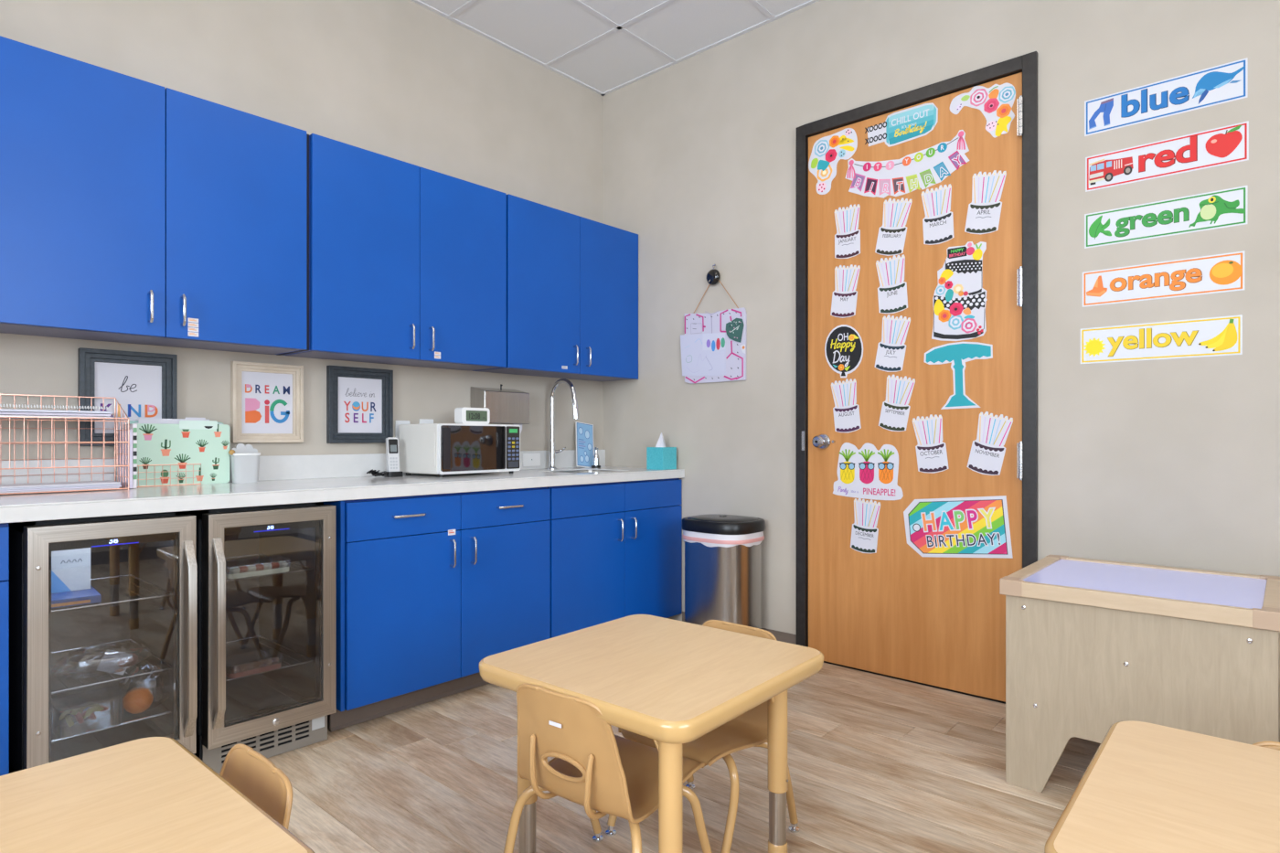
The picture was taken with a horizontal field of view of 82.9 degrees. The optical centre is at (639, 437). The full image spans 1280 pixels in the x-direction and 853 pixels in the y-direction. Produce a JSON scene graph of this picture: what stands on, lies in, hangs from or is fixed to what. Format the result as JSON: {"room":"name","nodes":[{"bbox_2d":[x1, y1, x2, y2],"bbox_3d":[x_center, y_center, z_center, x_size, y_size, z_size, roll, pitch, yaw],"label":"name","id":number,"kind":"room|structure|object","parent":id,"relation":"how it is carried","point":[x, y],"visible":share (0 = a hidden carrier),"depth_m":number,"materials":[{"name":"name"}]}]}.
{"room":"preschool classroom","nodes":[
{"label":"preschool classroom","id":0,"kind":"room"},
{"bbox_2d":[0,0,602,471],"bbox_3d":[-2.002,-0.541,2.391,0.120,3.158,5.450,0,0,42],"label":"wall","id":1,"kind":"structure","parent":0,"point":[403,80],"depth_m":3.12,"materials":[{"name":"paint"}]},
{"bbox_2d":[77,347,177,446],"bbox_3d":[-1.780,-0.134,2.528,0.026,0.328,0.284,0,0,42],"label":"framed print","id":2,"kind":"object","parent":1,"relation":"attached to","point":[144,385],"visible":0.81,"depth_m":2.52,"materials":[{"name":"grey wood"}]},
{"bbox_2d":[0,35,306,354],"bbox_3d":[-1.646,-0.736,2.458,0.321,0.818,0.918,0,0,42],"label":"upper cabinet","id":3,"kind":"object","parent":1,"relation":"attached to","point":[133,210],"visible":1,"depth_m":2.33,"materials":[{"name":"blue paint"}]},
{"bbox_2d":[276,133,309,355],"bbox_3d":[-1.355,-0.737,2.825,0.264,0.817,0.015,0,0,42],"label":"strip","id":4,"kind":"object","parent":3,"relation":"attached to","point":[307,134],"visible":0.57,"depth_m":2.74,"materials":[{"name":"blue paint"}]},
{"bbox_2d":[230,361,303,442],"bbox_3d":[-1.472,-0.135,2.871,0.026,0.313,0.266,0,0,42],"label":"framed print","id":5,"kind":"object","parent":1,"relation":"attached to","point":[267,399],"visible":1,"depth_m":2.87,"materials":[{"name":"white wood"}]},
{"bbox_2d":[0,449,605,484],"bbox_3d":[-1.452,0.123,2.898,0.019,0.098,3.719,0,0,42],"label":"backsplash","id":6,"kind":"structure","parent":1,"relation":"attached to","point":[271,467],"depth_m":2.92,"materials":[{"name":"white stone"}]},
{"bbox_2d":[326,365,393,443],"bbox_3d":[-1.216,-0.138,3.158,0.026,0.327,0.291,0,0,42],"label":"framed print","id":7,"kind":"object","parent":1,"relation":"attached to","point":[359,400],"visible":0.98,"depth_m":3.15,"materials":[{"name":"grey wood"}]},
{"bbox_2d":[281,133,506,371],"bbox_3d":[-1.024,-0.736,3.152,0.321,0.818,0.912,0,0,42],"label":"upper cabinet","id":8,"kind":"object","parent":1,"relation":"attached to","point":[408,261],"visible":0.98,"depth_m":3.01,"materials":[{"name":"blue paint"}]},
{"bbox_2d":[394,420,410,438],"bbox_3d":[-1.075,-0.017,3.308,0.035,0.116,0.072,0,0,42],"label":"wall outlet","id":9,"kind":"object","parent":1,"relation":"attached to","point":[397,422],"visible":0.27,"depth_m":3.30,"materials":[{"name":"white plastic"}]},
{"bbox_2d":[419,418,433,423],"bbox_3d":[-1.003,-0.026,3.408,0.008,0.116,0.072,0,0,42],"label":"wall outlet","id":10,"kind":"object","parent":1,"relation":"attached to","point":[421,421],"visible":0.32,"depth_m":3.40,"materials":[{"name":"white plastic"}]},
{"bbox_2d":[470,384,529,433],"bbox_3d":[-0.703,-0.140,3.657,0.122,0.249,0.280,0,0,42],"label":"dispenser","id":11,"kind":"object","parent":1,"relation":"attached to","point":[506,406],"visible":0.82,"depth_m":3.61,"materials":[{"name":"metal"}]},
{"bbox_2d":[522,452,540,466],"bbox_3d":[-0.577,0.120,3.857,0.006,0.068,0.116,0,0,42],"label":"wall outlet","id":12,"kind":"object","parent":1,"relation":"attached to","point":[528,459],"visible":1,"depth_m":3.85,"materials":[{"name":"white plastic"}]},
{"bbox_2d":[472,193,638,381],"bbox_3d":[-0.408,-0.736,3.840,0.321,0.818,0.919,0,0,42],"label":"upper cabinet","id":13,"kind":"object","parent":1,"relation":"attached to","point":[572,280],"visible":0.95,"depth_m":3.70,"materials":[{"name":"blue paint"}]},
{"bbox_2d":[410,0,820,95],"bbox_3d":[0.025,-2.069,0.576,5.560,0.102,5.450,0,0,42],"label":"ceiling","id":14,"kind":"structure","parent":0,"point":[603,47],"depth_m":3.59,"materials":[{"name":"white tile"}]},
{"bbox_2d":[218,661,1100,852],"bbox_3d":[0.024,1.063,0.575,5.560,0.050,5.454,0,0,42],"label":"floor","id":15,"kind":"structure","parent":0,"point":[878,762],"depth_m":2.18,"materials":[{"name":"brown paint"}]},
{"bbox_2d":[0,522,9,776],"bbox_3d":[-2.129,0.628,1.676,0.625,0.819,0.955,0,0,42],"label":"base cabinet","id":16,"kind":"object","parent":15,"relation":"on","point":[4,527],"visible":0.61,"depth_m":1.84,"materials":[{"name":"blue paint"}]},
{"bbox_2d":[0,449,684,523],"bbox_3d":[-1.230,0.145,2.699,0.617,0.143,3.719,0,0,42],"label":"countertop","id":17,"kind":"structure","parent":16,"relation":"on","point":[282,479],"depth_m":2.54,"materials":[{"name":"white stone"}]},
{"bbox_2d":[0,394,129,494],"bbox_3d":[-1.888,0.018,2.255,0.174,0.307,0.464,0,0,42],"label":"wire rack","id":18,"kind":"object","parent":17,"relation":"on","point":[125,419],"visible":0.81,"depth_m":2.34,"materials":[{"name":"metal"}]},
{"bbox_2d":[0,404,112,419],"bbox_3d":[-1.898,-0.079,2.240,0.161,0.040,0.408,0,0,42],"label":"paper stack","id":19,"kind":"object","parent":18,"relation":"on","point":[3,411],"visible":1,"depth_m":2.25,"materials":[{"name":"white paper"}]},
{"bbox_2d":[0,480,121,493],"bbox_3d":[-1.892,0.157,2.252,0.159,0.019,0.435,0,0,42],"label":"paper stack","id":20,"kind":"object","parent":18,"relation":"in","point":[84,485],"visible":1,"depth_m":2.26,"materials":[{"name":"white paper"}]},
{"bbox_2d":[0,417,127,420],"bbox_3d":[-1.888,-0.056,2.255,0.170,0.002,0.462,0,0,42],"label":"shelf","id":21,"kind":"object","parent":18,"relation":"attached to","point":[115,419],"depth_m":2.28,"materials":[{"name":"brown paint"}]},
{"bbox_2d":[118,423,137,488],"bbox_3d":[-1.726,0.063,2.443,0.130,0.215,0.024,0,0,42],"label":"binder","id":22,"kind":"object","parent":17,"relation":"on","point":[133,426],"visible":0.77,"depth_m":2.41,"materials":[{"name":"white paint"}]},
{"bbox_2d":[137,463,201,487],"bbox_3d":[-1.671,0.134,2.555,0.020,0.075,0.219,0,0,42],"label":"wire sorter","id":23,"kind":"object","parent":17,"relation":"on","point":[186,471],"visible":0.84,"depth_m":2.56,"materials":[{"name":"brown paint"}]},
{"bbox_2d":[127,417,229,486],"bbox_3d":[-1.659,0.051,2.618,0.038,0.243,0.314,0,0,42],"label":"file","id":24,"kind":"object","parent":17,"relation":"on","point":[202,441],"visible":0.88,"depth_m":2.61,"materials":[{"name":"green cardboard"}]},
{"bbox_2d":[228,443,260,482],"bbox_3d":[-1.498,0.098,2.740,0.059,0.149,0.110,0,0,42],"label":"bucket","id":25,"kind":"object","parent":17,"relation":"on","point":[245,460],"visible":1,"depth_m":2.73,"materials":[{"name":"grey paint"}]},
{"bbox_2d":[366,437,402,477],"bbox_3d":[-1.107,0.087,3.131,0.144,0.170,0.073,0,0,-40],"label":"cordless phone","id":26,"kind":"object","parent":17,"relation":"on","point":[391,442],"visible":1,"depth_m":3.14,"materials":[{"name":"black paint"}]},
{"bbox_2d":[398,407,520,477],"bbox_3d":[-0.823,0.019,3.344,0.309,0.306,0.459,0,0,38],"label":"microwave","id":27,"kind":"object","parent":17,"relation":"on","point":[441,449],"depth_m":3.21,"materials":[{"name":"white paint"}]},
{"bbox_2d":[547,378,579,469],"bbox_3d":[-0.394,-0.069,3.845,0.230,0.482,0.086,0,0,42],"label":"faucet","id":28,"kind":"object","parent":17,"relation":"on","point":[575,408],"visible":0.99,"depth_m":3.88,"materials":[{"name":"silver metal"}]},
{"bbox_2d":[575,421,594,467],"bbox_3d":[-0.312,0.046,4.107,0.043,0.267,0.164,0,0,43],"label":"sign holder","id":29,"kind":"object","parent":17,"relation":"on","point":[584,432],"visible":0.99,"depth_m":4.10,"materials":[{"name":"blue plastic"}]},
{"bbox_2d":[556,469,613,472],"bbox_3d":[-0.285,0.259,3.693,0.308,0.159,0.388,0,0,42],"label":"sink","id":30,"kind":"object","parent":17,"relation":"in","point":[581,471],"visible":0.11,"depth_m":3.87,"materials":[{"name":"metal"}]},
{"bbox_2d":[591,446,600,468],"bbox_3d":[-0.237,0.111,4.038,0.052,0.122,0.109,0,0,-18],"label":"soap dispenser","id":31,"kind":"object","parent":17,"relation":"on","point":[595,460],"visible":1,"depth_m":4.05,"materials":[{"name":"black paint"}]},
{"bbox_2d":[646,432,676,469],"bbox_3d":[0.115,0.073,3.874,0.114,0.197,0.114,0,0,42],"label":"tissue box","id":32,"kind":"object","parent":17,"relation":"on","point":[659,457],"visible":1,"depth_m":3.84,"materials":[{"name":"teal cardboard"}]},
{"bbox_2d":[8,511,197,773],"bbox_3d":[-1.640,0.631,2.176,0.645,0.810,0.386,0,0,42],"label":"fridge","id":33,"kind":"object","parent":15,"relation":"on","point":[144,567],"visible":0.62,"depth_m":2.11,"materials":[{"name":"grey paint"}]},
{"bbox_2d":[51,585,101,608],"bbox_3d":[-1.653,0.458,2.074,0.155,0.022,0.202,0,0,-44],"label":"booklet","id":34,"kind":"object","parent":33,"relation":"in","point":[87,596],"visible":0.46,"depth_m":2.03,"materials":[{"name":"blue paper"}]},
{"bbox_2d":[51,547,90,593],"bbox_3d":[-1.663,0.379,2.081,0.004,0.135,0.140,0,0,42],"label":"printed card","id":35,"kind":"object","parent":34,"relation":"on","point":[70,569],"visible":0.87,"depth_m":2.10,"materials":[{"name":"white paper"}]},
{"bbox_2d":[51,558,82,593],"bbox_3d":[-1.669,0.400,2.072,0.001,0.092,0.120,0,0,42],"label":"print","id":36,"kind":"object","parent":35,"relation":"attached to","point":[66,573],"depth_m":2.09,"materials":[{"name":"white paper"}]},
{"bbox_2d":[51,599,90,607],"bbox_3d":[-1.585,0.461,2.001,0.110,0.008,0.003,0,0,-44],"label":"print","id":37,"kind":"object","parent":34,"relation":"on","point":[54,602],"depth_m":2.00,"materials":[{"name":"orange paper"}]},
{"bbox_2d":[51,641,151,680],"bbox_3d":[-1.562,0.645,2.101,0.147,0.088,0.242,0,0,42],"label":"tray","id":38,"kind":"object","parent":33,"relation":"in","point":[60,667],"visible":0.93,"depth_m":2.11,"materials":[{"name":"plastic"}]},
{"bbox_2d":[96,649,138,675],"bbox_3d":[-1.535,0.661,2.140,0.053,0.084,0.110,0,0,15],"label":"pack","id":39,"kind":"object","parent":38,"relation":"in","point":[112,661],"visible":1,"depth_m":2.13,"materials":[{"name":"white plastic"}]},
{"bbox_2d":[51,679,170,742],"bbox_3d":[-1.676,0.826,2.208,0.449,0.008,0.310,0,0,42],"label":"tray","id":40,"kind":"object","parent":33,"relation":"in","point":[160,709],"visible":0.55,"depth_m":2.19,"materials":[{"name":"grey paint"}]},
{"bbox_2d":[51,685,125,738],"bbox_3d":[-1.571,0.781,2.062,0.118,0.082,0.158,0,0,42],"label":"container","id":41,"kind":"object","parent":40,"relation":"on","point":[94,723],"visible":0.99,"depth_m":2.06,"materials":[{"name":"clear plastic"}]},
{"bbox_2d":[117,664,170,709],"bbox_3d":[-1.486,0.753,2.188,0.105,0.136,0.154,0,0,42],"label":"bag","id":42,"kind":"object","parent":40,"relation":"on","point":[123,684],"visible":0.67,"depth_m":2.17,"materials":[{"name":"clear plastic"}]},
{"bbox_2d":[123,686,153,714],"bbox_3d":[-1.484,0.777,2.144,0.077,0.077,0.077,0,0,42],"label":"orange","id":43,"kind":"object","parent":42,"relation":"in","point":[138,699],"visible":0.96,"depth_m":2.12,"materials":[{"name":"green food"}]},
{"bbox_2d":[51,574,173,612],"bbox_3d":[-1.679,0.473,2.210,0.465,0.005,0.326,0,0,42],"label":"wire shelf","id":44,"kind":"object","parent":33,"relation":"attached to","point":[158,587],"depth_m":2.27,"materials":[{"name":"silver metal"}]},
{"bbox_2d":[51,638,173,693],"bbox_3d":[-1.679,0.693,2.210,0.465,0.005,0.326,0,0,42],"label":"wire shelf","id":45,"kind":"object","parent":33,"relation":"attached to","point":[156,656],"depth_m":2.24,"materials":[{"name":"silver metal"}]},
{"bbox_2d":[0,736,314,852],"bbox_3d":[-0.814,0.780,0.862,0.619,0.515,0.619,0,0,41],"label":"table","id":46,"kind":"object","parent":15,"relation":"on","point":[151,794],"visible":1,"depth_m":1.02,"materials":[{"name":"brown paint"}]},
{"bbox_2d":[219,743,292,829],"bbox_3d":[-0.730,0.781,1.060,0.379,0.513,0.365,0,0,42],"label":"chair","id":47,"kind":"object","parent":15,"relation":"on","point":[253,774],"visible":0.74,"depth_m":1.18,"materials":[{"name":"beige plastic"}]},
{"bbox_2d":[184,501,336,773],"bbox_3d":[-1.361,0.631,2.487,0.645,0.810,0.390,0,0,42],"label":"fridge","id":48,"kind":"object","parent":15,"relation":"on","point":[292,613],"visible":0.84,"depth_m":2.43,"materials":[{"name":"grey paint"}]},
{"bbox_2d":[225,648,282,678],"bbox_3d":[-1.282,0.744,2.385,0.128,0.040,0.168,0,0,42],"label":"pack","id":49,"kind":"object","parent":48,"relation":"in","point":[274,660],"visible":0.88,"depth_m":2.36,"materials":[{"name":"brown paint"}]},
{"bbox_2d":[225,555,290,578],"bbox_3d":[-1.274,0.429,2.394,0.128,0.040,0.198,0,0,42],"label":"pack","id":50,"kind":"object","parent":48,"relation":"in","point":[283,563],"visible":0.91,"depth_m":2.37,"materials":[{"name":"beige paint"}]},
{"bbox_2d":[225,566,288,578],"bbox_3d":[-1.274,0.441,2.394,0.120,0.016,0.190,0,0,42],"label":"tray","id":51,"kind":"object","parent":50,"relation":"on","point":[237,572],"depth_m":2.34,"materials":[{"name":"beige paint"}]},
{"bbox_2d":[225,554,314,581],"bbox_3d":[-1.400,0.453,2.522,0.465,0.005,0.329,0,0,42],"label":"wire shelf","id":52,"kind":"object","parent":48,"relation":"attached to","point":[301,565],"depth_m":2.57,"materials":[{"name":"silver metal"}]},
{"bbox_2d":[225,635,314,682],"bbox_3d":[-1.400,0.768,2.522,0.465,0.005,0.329,0,0,42],"label":"wire shelf","id":53,"kind":"object","parent":48,"relation":"attached to","point":[300,654],"depth_m":2.65,"materials":[{"name":"silver metal"}]},
{"bbox_2d":[225,662,281,678],"bbox_3d":[-1.282,0.756,2.385,0.120,0.016,0.160,0,0,42],"label":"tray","id":54,"kind":"object","parent":53,"relation":"on","point":[232,671],"depth_m":2.34,"materials":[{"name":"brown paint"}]},
{"bbox_2d":[323,486,550,732],"bbox_3d":[-0.916,0.628,3.030,0.625,0.819,0.944,0,0,42],"label":"base cabinet","id":55,"kind":"object","parent":15,"relation":"on","point":[430,587],"visible":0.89,"depth_m":2.76,"materials":[{"name":"blue paint"}]},
{"bbox_2d":[503,682,712,852],"bbox_3d":[-0.070,0.781,1.631,0.379,0.513,0.365,0,0,37],"label":"chair","id":56,"kind":"object","parent":15,"relation":"on","point":[594,768],"visible":0.97,"depth_m":1.52,"materials":[{"name":"beige plastic"}]},
{"bbox_2d":[547,478,681,638],"bbox_3d":[-0.290,0.628,3.730,0.625,0.819,0.923,0,0,42],"label":"base cabinet","id":57,"kind":"object","parent":15,"relation":"on","point":[615,548],"visible":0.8,"depth_m":3.50,"materials":[{"name":"blue paint"}]},
{"bbox_2d":[478,614,823,852],"bbox_3d":[0.034,0.780,1.737,0.619,0.515,0.619,0,0,40],"label":"table","id":58,"kind":"object","parent":15,"relation":"on","point":[672,683],"visible":0.74,"depth_m":1.65,"materials":[{"name":"brown paint"}]},
{"bbox_2d":[605,619,799,852],"bbox_3d":[0.166,0.781,1.906,0.379,0.513,0.365,0,0,42],"label":"chair","id":59,"kind":"object","parent":15,"relation":"on","point":[750,729],"visible":0.47,"depth_m":1.85,"materials":[{"name":"beige plastic"}]},
{"bbox_2d":[681,513,765,629],"bbox_3d":[0.401,0.709,3.500,0.371,0.658,0.326,0,0,42],"label":"trash can","id":60,"kind":"object","parent":15,"relation":"on","point":[723,552],"visible":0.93,"depth_m":3.36,"materials":[{"name":"silver metal"}]},
{"bbox_2d":[999,554,1279,792],"bbox_3d":[1.518,0.732,2.185,0.641,0.613,0.608,0,0,42],"label":"table","id":61,"kind":"object","parent":15,"relation":"on","point":[1092,645],"visible":0.85,"depth_m":2.00,"materials":[{"name":"brown wood"}]},
{"bbox_2d":[1044,720,1279,852],"bbox_3d":[0.928,0.780,0.933,0.619,0.515,0.619,0,0,41],"label":"table","id":62,"kind":"object","parent":15,"relation":"on","point":[1146,787],"visible":1,"depth_m":1.05,"materials":[{"name":"brown paint"}]},
{"bbox_2d":[1251,741,1279,750],"bbox_3d":[1.051,0.781,1.071,0.379,0.513,0.365,0,0,42],"label":"chair","id":63,"kind":"object","parent":15,"relation":"on","point":[1274,745],"visible":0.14,"depth_m":1.25,"materials":[{"name":"beige plastic"}]},
{"bbox_2d":[602,0,1279,634],"bbox_3d":[1.847,-0.541,2.522,5.440,3.158,0.120,0,0,42],"label":"wall","id":64,"kind":"structure","parent":0,"point":[1171,462],"depth_m":2.74,"materials":[{"name":"paint"}]},
{"bbox_2d":[705,263,719,285],"bbox_3d":[0.375,-0.836,3.729,0.082,0.106,0.045,0,0,42],"label":"wall hook","id":65,"kind":"object","parent":64,"relation":"attached to","point":[712,277],"visible":1,"depth_m":3.71,"materials":[{"name":"black paint"}]},
{"bbox_2d":[684,279,746,383],"bbox_3d":[0.383,-0.559,3.739,0.387,0.555,0.016,0,0,42],"label":"organizer","id":66,"kind":"object","parent":65,"relation":"hanging from","point":[695,324],"visible":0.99,"depth_m":3.69,"materials":[{"name":"white fabric"}]},
{"bbox_2d":[680,332,725,375],"bbox_3d":[0.326,-0.428,3.782,0.298,0.234,0.002,0,0,42],"label":"drawing","id":67,"kind":"object","parent":66,"relation":"attached to","point":[704,354],"visible":1,"depth_m":3.78,"materials":[{"name":"white paper"}]},
{"bbox_2d":[684,309,743,383],"bbox_3d":[0.376,-0.468,3.739,0.372,0.373,0.001,0,0,42],"label":"print","id":68,"kind":"object","parent":66,"relation":"attached to","point":[695,324],"depth_m":3.70,"materials":[{"name":"white paper"}]},
{"bbox_2d":[725,318,744,342],"bbox_3d":[0.475,-0.535,3.644,0.109,0.126,0.003,0,0,42],"label":"heart","id":69,"kind":"object","parent":66,"relation":"attached to","point":[734,328],"visible":1,"depth_m":3.64,"materials":[{"name":"green paper"}]},
{"bbox_2d":[728,320,741,340],"bbox_3d":[0.477,-0.536,3.640,0.075,0.101,0.001,0,0,42],"label":"print","id":70,"kind":"object","parent":69,"relation":"attached to","point":[734,326],"depth_m":3.64,"materials":[{"name":"paper"}]},
{"bbox_2d":[682,611,795,644],"bbox_3d":[0.483,0.987,3.654,0.697,0.102,0.014,0,0,42],"label":"baseboard","id":71,"kind":"structure","parent":64,"relation":"attached to","point":[782,636],"depth_m":3.48,"materials":[{"name":"brown paint"}]},
{"bbox_2d":[795,51,1037,702],"bbox_3d":[1.140,-0.209,3.100,1.021,2.495,0.183,0,0,42],"label":"door","id":72,"kind":"structure","parent":64,"relation":"in","point":[895,611],"depth_m":3.03,"materials":[{"name":"brown wood"}]},
{"bbox_2d":[808,128,857,194],"bbox_3d":[0.876,-1.250,3.303,0.243,0.273,0.002,0,0,42],"label":"sticker","id":73,"kind":"object","parent":72,"relation":"attached to","point":[826,154],"visible":1,"depth_m":3.31,"materials":[{"name":"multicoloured paper"}]},
{"bbox_2d":[824,324,863,377],"bbox_3d":[0.917,-0.386,3.267,0.186,0.241,0.002,0,0,42],"label":"sticker","id":74,"kind":"object","parent":72,"relation":"attached to","point":[844,345],"visible":1,"depth_m":3.26,"materials":[{"name":"black paper"}]},
{"bbox_2d":[830,264,860,318],"bbox_3d":[0.923,-0.657,3.262,0.144,0.241,0.001,0,0,42],"label":"sticker","id":75,"kind":"object","parent":72,"relation":"attached to","point":[845,294],"visible":1,"depth_m":3.26,"materials":[{"name":"white paper"}]},
{"bbox_2d":[831,378,861,432],"bbox_3d":[0.925,-0.140,3.260,0.145,0.243,0.001,0,0,42],"label":"sticker","id":76,"kind":"object","parent":72,"relation":"attached to","point":[847,418],"visible":1,"depth_m":3.26,"materials":[{"name":"white paper"}]},
{"bbox_2d":[834,203,860,258],"bbox_3d":[0.930,-0.920,3.255,0.122,0.238,0.001,-1,0,42],"label":"sticker","id":77,"kind":"object","parent":72,"relation":"attached to","point":[848,236],"visible":1,"depth_m":3.25,"materials":[{"name":"white paper"}]},
{"bbox_2d":[850,497,880,553],"bbox_3d":[0.994,0.391,3.199,0.141,0.244,0.001,0,0,42],"label":"sticker","id":78,"kind":"object","parent":72,"relation":"attached to","point":[864,531],"visible":1,"depth_m":3.20,"materials":[{"name":"white paper"}]},
{"bbox_2d":[832,442,903,500],"bbox_3d":[0.998,0.149,3.194,0.324,0.249,0.002,0,0,42],"label":"sticker","id":79,"kind":"object","parent":72,"relation":"attached to","point":[868,473],"visible":1,"depth_m":3.19,"materials":[{"name":"white paper"}]},
{"bbox_2d":[875,254,907,313],"bbox_3d":[1.083,-0.656,3.119,0.142,0.250,0.001,0,0,42],"label":"sticker","id":80,"kind":"object","parent":72,"relation":"attached to","point":[892,296],"visible":1,"depth_m":3.12,"materials":[{"name":"white paper"}]},
{"bbox_2d":[874,314,910,372],"bbox_3d":[1.085,-0.404,3.117,0.159,0.248,0.001,0,0,42],"label":"sticker","id":81,"kind":"object","parent":72,"relation":"attached to","point":[890,353],"visible":1,"depth_m":3.12,"materials":[{"name":"white paper"}]},
{"bbox_2d":[874,197,912,255],"bbox_3d":[1.088,-0.905,3.114,0.162,0.250,0.001,0,0,42],"label":"sticker","id":82,"kind":"object","parent":72,"relation":"attached to","point":[891,236],"visible":1,"depth_m":3.11,"materials":[{"name":"white paper"}]},
{"bbox_2d":[878,374,915,431],"bbox_3d":[1.098,-0.146,3.105,0.160,0.246,0.001,0,0,42],"label":"sticker","id":83,"kind":"object","parent":72,"relation":"attached to","point":[895,410],"visible":1,"depth_m":3.10,"materials":[{"name":"white paper"}]},
{"bbox_2d":[864,102,938,147],"bbox_3d":[1.110,-1.321,3.094,0.316,0.142,0.002,0,0,42],"label":"sticker","id":84,"kind":"object","parent":72,"relation":"attached to","point":[907,124],"visible":1,"depth_m":3.08,"materials":[{"name":"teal paper"}]},
{"bbox_2d":[885,104,936,144],"bbox_3d":[1.144,-1.320,3.063,0.213,0.124,0.001,0,0,42],"label":"print","id":85,"kind":"object","parent":84,"relation":"attached to","point":[931,118],"depth_m":3.06},
{"bbox_2d":[845,129,969,198],"bbox_3d":[1.122,-1.138,3.083,0.534,0.218,0.002,0,0,42],"label":"sticker","id":86,"kind":"object","parent":72,"relation":"attached to","point":[925,168],"visible":1,"depth_m":3.07,"materials":[{"name":"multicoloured paper"}]},
{"bbox_2d":[912,414,949,473],"bbox_3d":[1.204,0.028,3.010,0.149,0.244,0.001,0,0,42],"label":"sticker","id":87,"kind":"object","parent":72,"relation":"attached to","point":[931,451],"visible":1,"depth_m":3.01,"materials":[{"name":"white paper"}]},
{"bbox_2d":[921,183,954,245],"bbox_3d":[1.227,-0.915,2.990,0.133,0.241,0.001,0,0,42],"label":"sticker","id":88,"kind":"object","parent":72,"relation":"attached to","point":[938,221],"visible":1,"depth_m":2.99,"materials":[{"name":"white paper"}]},
{"bbox_2d":[903,495,1013,558],"bbox_3d":[1.280,0.365,2.942,0.428,0.274,0.002,0,0,42],"label":"sticker","id":89,"kind":"object","parent":72,"relation":"attached to","point":[976,527],"visible":1,"depth_m":2.93,"materials":[{"name":"multicoloured paper"}]},
{"bbox_2d":[923,341,992,409],"bbox_3d":[1.286,-0.249,2.937,0.269,0.271,0.001,0,0,42],"label":"sticker","id":90,"kind":"object","parent":72,"relation":"attached to","point":[957,354],"visible":1,"depth_m":2.93,"materials":[{"name":"teal paper"}]},
{"bbox_2d":[931,241,987,341],"bbox_3d":[1.290,-0.587,2.933,0.216,0.394,0.002,0,0,42],"label":"sticker","id":91,"kind":"object","parent":72,"relation":"attached to","point":[959,300],"visible":1,"depth_m":2.93,"materials":[{"name":"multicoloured paper"}]},
{"bbox_2d":[949,82,1015,137],"bbox_3d":[1.355,-1.286,2.874,0.248,0.225,0.002,0,0,42],"label":"sticker","id":92,"kind":"object","parent":72,"relation":"attached to","point":[996,102],"visible":1,"depth_m":2.85,"materials":[{"name":"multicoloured paper"}]},
{"bbox_2d":[964,170,1006,234],"bbox_3d":[1.365,-0.929,2.866,0.156,0.251,0.001,0,0,42],"label":"sticker","id":93,"kind":"object","parent":72,"relation":"attached to","point":[983,217],"visible":1,"depth_m":2.87,"materials":[{"name":"white paper"}]},
{"bbox_2d":[966,411,1013,475],"bbox_3d":[1.376,0.025,2.856,0.170,0.253,0.001,0,0,42],"label":"sticker","id":94,"kind":"object","parent":72,"relation":"attached to","point":[987,452],"visible":1,"depth_m":2.85,"materials":[{"name":"white paper"}]},
{"bbox_2d":[1080,314,1242,363],"bbox_3d":[1.780,-0.332,2.500,0.456,0.129,0.002,0,0,42],"label":"card","id":95,"kind":"object","parent":64,"relation":"attached to","point":[1221,336],"visible":1,"depth_m":2.49,"materials":[{"name":"white paper"}]},
{"bbox_2d":[1082,250,1244,307],"bbox_3d":[1.785,-0.538,2.496,0.456,0.127,0.002,0,0,42],"label":"card","id":96,"kind":"object","parent":64,"relation":"attached to","point":[1223,272],"visible":1,"depth_m":2.48,"materials":[{"name":"white paper"}]},
{"bbox_2d":[1084,57,1247,136],"bbox_3d":[1.790,-1.160,2.491,0.456,0.128,0.002,0,0,42],"label":"card","id":97,"kind":"object","parent":64,"relation":"attached to","point":[1226,82],"visible":1,"depth_m":2.48,"materials":[{"name":"white paper"}]},
{"bbox_2d":[1084,185,1247,248],"bbox_3d":[1.790,-0.750,2.491,0.456,0.125,0.002,0,0,42],"label":"card","id":98,"kind":"object","parent":64,"relation":"attached to","point":[1225,208],"visible":1,"depth_m":2.48,"materials":[{"name":"white paper"}]},
{"bbox_2d":[1085,120,1248,191],"bbox_3d":[1.792,-0.956,2.489,0.456,0.126,0.002,0,0,42],"label":"card","id":99,"kind":"object","parent":64,"relation":"attached to","point":[1227,144],"visible":1,"depth_m":2.48,"materials":[{"name":"white paper"}]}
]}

